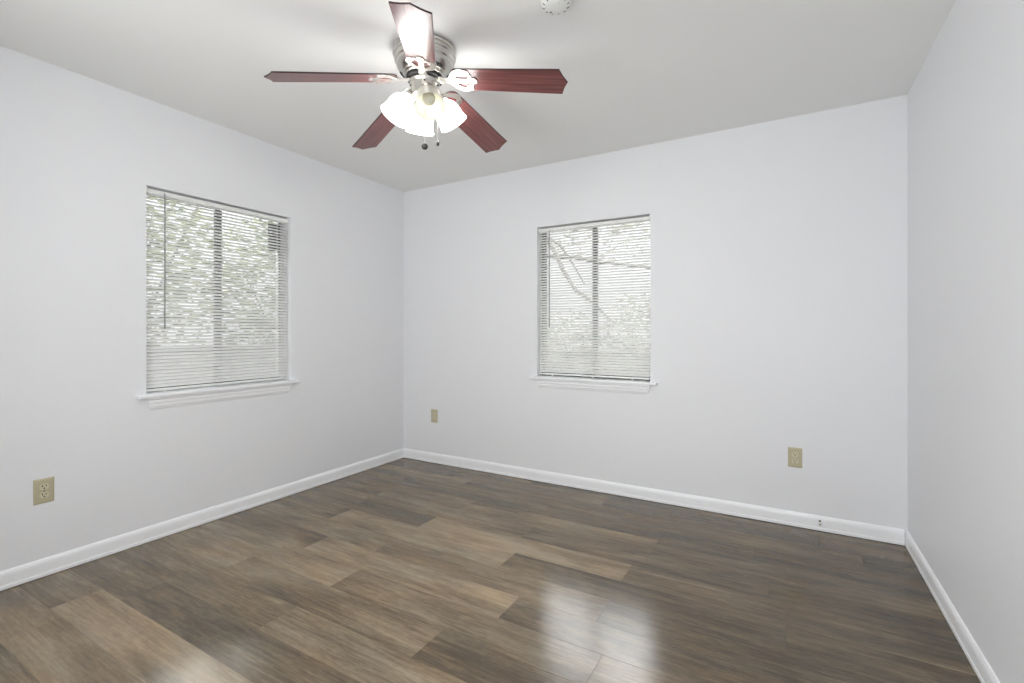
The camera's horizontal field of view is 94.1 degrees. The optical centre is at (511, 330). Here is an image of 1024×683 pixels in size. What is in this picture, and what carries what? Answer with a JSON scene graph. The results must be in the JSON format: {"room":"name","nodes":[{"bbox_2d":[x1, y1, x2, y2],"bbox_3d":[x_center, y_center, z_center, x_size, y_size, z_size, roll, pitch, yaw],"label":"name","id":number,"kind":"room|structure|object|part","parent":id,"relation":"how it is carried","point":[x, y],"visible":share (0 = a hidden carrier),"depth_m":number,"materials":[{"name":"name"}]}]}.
{"room":"empty bedroom","nodes":[
{"label":"empty bedroom","id":0,"kind":"room"},
{"bbox_2d":[0,45,403,570],"bbox_3d":[-2.033,-0.058,2.729,0.150,2.440,4.201,0,0,30],"label":"wall","id":1,"kind":"structure","parent":0,"point":[79,154],"depth_m":2.56,"materials":[{"name":"white paint"}]},
{"bbox_2d":[33,476,53,504],"bbox_3d":[-2.214,0.756,2.256,0.009,0.117,0.073,0,0,30],"label":"wall outlet","id":2,"kind":"object","parent":1,"relation":"attached to","point":[43,489],"visible":1,"depth_m":2.25,"materials":[{"name":"beige plastic"}]},
{"bbox_2d":[39,483,48,489],"bbox_3d":[-2.213,0.736,2.255,0.004,0.027,0.034,0,0,30],"label":"receptacle","id":3,"kind":"object","parent":2,"relation":"attached to","point":[42,486],"depth_m":2.25,"materials":[{"name":"beige plastic"}]},
{"bbox_2d":[39,492,48,498],"bbox_3d":[-2.213,0.775,2.255,0.004,0.027,0.034,0,0,30],"label":"receptacle","id":4,"kind":"object","parent":2,"relation":"attached to","point":[42,495],"depth_m":2.25,"materials":[{"name":"beige plastic"}]},
{"bbox_2d":[0,448,403,590],"bbox_3d":[-1.963,1.117,2.688,0.012,0.083,3.901,0,0,30],"label":"baseboard","id":5,"kind":"structure","parent":1,"relation":"attached to","point":[27,572],"depth_m":2.70,"materials":[{"name":"white paint"}]},
{"bbox_2d":[136,195,299,409],"bbox_3d":[-1.836,-0.184,3.027,0.184,1.238,0.977,0,0,30],"label":"window","id":6,"kind":"structure","parent":1,"relation":"in","point":[197,395],"depth_m":3.02,"materials":[{"name":"white wood"}]},
{"bbox_3d":[-1.996,-0.227,2.884,0.016,1.121,0.440,0,0,30],"label":"sash","id":7,"kind":"part","parent":6,"relation":"part of","materials":[{"name":"clear glass"}]},
{"bbox_3d":[-1.890,-0.227,3.058,0.060,1.153,0.879,0,0,30],"label":"frame","id":8,"kind":"part","parent":6,"relation":"part of","materials":[{"name":"grey metal"}]},
{"bbox_2d":[146,186,288,391],"bbox_3d":[-1.811,-0.229,3.013,0.040,1.147,0.871,0,0,30],"label":"mini blind","id":9,"kind":"object","parent":6,"relation":"attached to","point":[263,342],"visible":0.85,"depth_m":2.94,"materials":[{"name":"white plastic"}]},
{"bbox_3d":[-1.816,0.331,3.016,0.025,0.011,0.861,0,0,30],"label":"rail","id":10,"kind":"part","parent":9,"relation":"part of","materials":[{"name":"white plastic"}]},
{"bbox_3d":[-1.810,0.358,3.012,0.123,0.016,0.977,0,0,30],"label":"sill","id":11,"kind":"part","parent":6,"relation":"part of","materials":[{"name":"white paint"}]},
{"bbox_3d":[-1.777,-0.227,3.228,0.016,1.121,0.440,0,0,30],"label":"sash","id":12,"kind":"part","parent":6,"relation":"part of","materials":[{"name":"clear glass"}]},
{"bbox_2d":[268,223,276,250],"bbox_3d":[-1.711,-0.673,3.404,0.006,0.198,0.064,0,0,30],"label":"panel","id":13,"kind":"object","parent":6,"relation":"attached to","point":[268,223],"visible":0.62,"depth_m":3.40,"materials":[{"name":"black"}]},
{"bbox_2d":[0,0,955,191],"bbox_3d":[-0.763,-1.328,1.161,3.916,0.100,5.651,0,0,30],"label":"ceiling","id":14,"kind":"structure","parent":0,"point":[637,73],"depth_m":2.25,"materials":[{"name":"white paint"}]},
{"bbox_2d":[264,1,567,152],"bbox_3d":[-0.392,-1.038,2.116,1.237,0.481,1.193,0,0,-6],"label":"ceiling fan","id":15,"kind":"object","parent":14,"relation":"hanging from","point":[424,59],"visible":1,"depth_m":2.09,"materials":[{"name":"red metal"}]},
{"bbox_3d":[-0.752,-1.069,2.010,0.522,0.128,0.140,0,0,-24],"label":"fan blade","id":16,"kind":"part","parent":15,"relation":"part of","materials":[{"name":"brown wood"}]},
{"bbox_3d":[-0.659,-1.065,2.457,0.140,0.138,0.522,0,0,-42],"label":"fan blade","id":17,"kind":"part","parent":15,"relation":"part of","materials":[{"name":"brown wood"}]},
{"bbox_3d":[-0.514,-0.996,2.127,0.139,0.151,0.141,0,0,30],"label":"lamp shade","id":18,"kind":"part","parent":15,"relation":"part of","materials":[{"name":"white glass"}]},
{"bbox_3d":[-0.356,-1.088,1.782,0.140,0.103,0.522,0,0,-6],"label":"fan blade","id":19,"kind":"part","parent":15,"relation":"part of","materials":[{"name":"brown wood"}]},
{"bbox_3d":[-0.439,-0.996,2.285,0.141,0.151,0.139,0,0,30],"label":"lamp shade","id":20,"kind":"part","parent":15,"relation":"part of","materials":[{"name":"white glass"}]},
{"bbox_3d":[-0.364,-1.025,2.075,0.066,0.088,0.062,0,0,30],"label":"light bulb","id":21,"kind":"part","parent":15,"relation":"part of","materials":[{"name":"beige glass"}]},
{"bbox_3d":[-0.355,-1.000,2.052,0.141,0.152,0.140,0,0,30],"label":"lamp shade","id":22,"kind":"part","parent":15,"relation":"part of","materials":[{"name":"white glass"}]},
{"bbox_3d":[-0.280,-1.001,2.211,0.140,0.152,0.141,0,0,30],"label":"lamp shade","id":23,"kind":"part","parent":15,"relation":"part of","materials":[{"name":"white glass"}]},
{"bbox_3d":[-0.204,-1.083,2.507,0.140,0.119,0.522,0,0,30],"label":"fan blade","id":24,"kind":"part","parent":15,"relation":"part of","materials":[{"name":"brown wood"}]},
{"bbox_3d":[-0.017,-1.097,2.089,0.522,0.098,0.140,0,0,12],"label":"fan blade","id":25,"kind":"part","parent":15,"relation":"part of","materials":[{"name":"brown wood"}]},
{"bbox_2d":[540,0,571,14],"bbox_3d":[0.168,-1.258,1.825,0.124,0.040,0.124,0,0,30],"label":"smoke detector","id":26,"kind":"object","parent":14,"relation":"attached to","point":[552,7],"visible":1,"depth_m":1.82,"materials":[{"name":"white plastic"}]},
{"bbox_2d":[0,458,980,682],"bbox_3d":[-0.763,1.222,1.161,3.916,0.120,5.651,0,0,30],"label":"floor","id":27,"kind":"structure","parent":0,"point":[403,570],"depth_m":2.07,"materials":[{"name":"brown wood"}]},
{"bbox_2d":[404,95,907,544],"bbox_3d":[0.609,-0.058,3.545,3.616,2.440,0.150,0,0,30],"label":"wall","id":28,"kind":"structure","parent":0,"point":[779,248],"depth_m":3.07,"materials":[{"name":"white paint"}]},
{"bbox_2d":[431,409,437,422],"bbox_3d":[-0.686,0.747,4.198,0.073,0.117,0.009,0,0,30],"label":"wall outlet","id":29,"kind":"object","parent":28,"relation":"attached to","point":[434,412],"visible":1,"depth_m":4.19,"materials":[{"name":"beige plastic"}]},
{"bbox_2d":[529,227,656,393],"bbox_3d":[0.597,-0.184,3.526,0.966,1.238,0.184,0,0,30],"label":"window","id":30,"kind":"structure","parent":28,"relation":"in","point":[636,386],"depth_m":3.51,"materials":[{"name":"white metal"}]},
{"bbox_3d":[0.456,-0.227,3.685,0.434,1.121,0.016,0,0,30],"label":"sash","id":31,"kind":"part","parent":30,"relation":"part of","materials":[{"name":"clear glass"}]},
{"bbox_3d":[0.582,0.358,3.500,0.966,0.016,0.123,0,0,30],"label":"sill","id":32,"kind":"part","parent":30,"relation":"part of","materials":[{"name":"white paint"}]},
{"bbox_2d":[539,214,649,379],"bbox_3d":[0.583,-0.229,3.501,0.860,1.147,0.040,0,0,30],"label":"mini blind","id":33,"kind":"object","parent":30,"relation":"attached to","point":[642,355],"visible":0.92,"depth_m":3.49,"materials":[{"name":"white plastic"}]},
{"bbox_3d":[0.314,-0.219,3.663,0.001,1.100,0.028,0,0,30],"label":"ladder cord","id":34,"kind":"part","parent":33,"relation":"part of","materials":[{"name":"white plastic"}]},
{"bbox_3d":[0.594,-0.219,3.501,0.001,1.100,0.028,0,0,30],"label":"ladder cord","id":35,"kind":"part","parent":33,"relation":"part of","materials":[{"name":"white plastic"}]},
{"bbox_3d":[0.586,0.331,3.506,0.850,0.011,0.025,0,0,30],"label":"rail","id":36,"kind":"part","parent":33,"relation":"part of","materials":[{"name":"white plastic"}]},
{"bbox_3d":[0.796,-0.227,3.469,0.434,1.121,0.016,0,0,30],"label":"sash","id":37,"kind":"part","parent":30,"relation":"part of","materials":[{"name":"clear glass"}]},
{"bbox_2d":[404,448,903,544],"bbox_3d":[0.568,1.117,3.475,3.587,0.083,0.012,0,0,30],"label":"baseboard","id":38,"kind":"structure","parent":28,"relation":"attached to","point":[797,519],"depth_m":3.14,"materials":[{"name":"white paint"}]},
{"bbox_2d":[788,447,801,467],"bbox_3d":[1.683,0.753,2.835,0.073,0.117,0.009,0,0,30],"label":"wall outlet","id":39,"kind":"object","parent":28,"relation":"attached to","point":[794,454],"visible":1,"depth_m":2.83,"materials":[{"name":"beige plastic"}]},
{"bbox_2d":[908,0,1023,682],"bbox_3d":[1.230,-0.058,0.850,0.150,2.440,4.201,0,0,30],"label":"wall","id":40,"kind":"structure","parent":0,"point":[966,99],"depth_m":1.67,"materials":[{"name":"white paint"}]},
{"bbox_2d":[905,530,999,682],"bbox_3d":[1.160,1.117,0.890,0.012,0.083,3.901,0,0,30],"label":"baseboard","id":41,"kind":"structure","parent":40,"relation":"attached to","point":[980,665],"depth_m":1.84,"materials":[{"name":"white paint"}]},
{"label":"outside","id":42,"kind":"structure","parent":0,"visible":0},
{"bbox_3d":[-0.473,1.562,7.196,20.000,0.100,20.000,0,0,30],"label":"ground","id":43,"kind":"structure","parent":42,"visible":0},
{"bbox_2d":[146,196,229,345],"bbox_3d":[-4.958,-0.352,6.030,2.300,3.774,2.447,0,0,30],"label":"leafy tree","id":44,"kind":"object","parent":43,"relation":"on","point":[147,196],"visible":0.08,"depth_m":6.28,"materials":[{"name":"green plant"}]},
{"bbox_2d":[146,345,275,392],"bbox_3d":[-3.015,0.854,6.463,0.145,1.355,7.883,0,0,30],"label":"fence","id":45,"kind":"object","parent":43,"relation":"on","point":[270,345],"visible":0.05,"depth_m":5.47,"materials":[{"name":"grey paint"}]},
{"bbox_3d":[-2.989,0.202,6.452,0.090,0.050,7.800,0,0,30],"label":"cap rail","id":46,"kind":"part","parent":45,"relation":"part of","materials":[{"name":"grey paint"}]},
{"bbox_2d":[198,218,275,343],"bbox_3d":[-4.030,-0.296,8.207,2.281,3.663,2.340,0,0,30],"label":"leafy tree","id":47,"kind":"object","parent":43,"relation":"on","point":[252,218],"visible":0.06,"depth_m":7.74,"materials":[{"name":"green plant"}]},
{"bbox_2d":[546,307,607,377],"bbox_3d":[1.118,0.546,9.044,1.441,1.986,1.460,0,0,30],"label":"shrub","id":48,"kind":"object","parent":43,"relation":"on","point":[571,307],"visible":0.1,"depth_m":8.89,"materials":[{"name":"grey plant"}]},
{"bbox_2d":[547,222,649,320],"bbox_3d":[0.895,-0.452,6.583,3.076,3.978,0.644,0,0,30],"label":"bare tree","id":49,"kind":"object","parent":43,"relation":"on","point":[641,222],"visible":0.17,"depth_m":6.44,"materials":[{"name":"grey plant"}]},
{"bbox_2d":[547,352,649,378],"bbox_3d":[2.431,0.972,9.721,7.603,1.120,0.145,0,0,30],"label":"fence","id":50,"kind":"object","parent":43,"relation":"on","point":[569,352],"visible":0.02,"depth_m":9.89,"materials":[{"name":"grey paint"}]},
{"bbox_2d":[598,294,649,380],"bbox_3d":[2.077,0.454,7.922,1.416,2.168,1.349,0,0,30],"label":"shrub","id":51,"kind":"object","parent":43,"relation":"on","point":[624,294],"visible":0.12,"depth_m":7.77,"materials":[{"name":"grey plant"}]}
]}

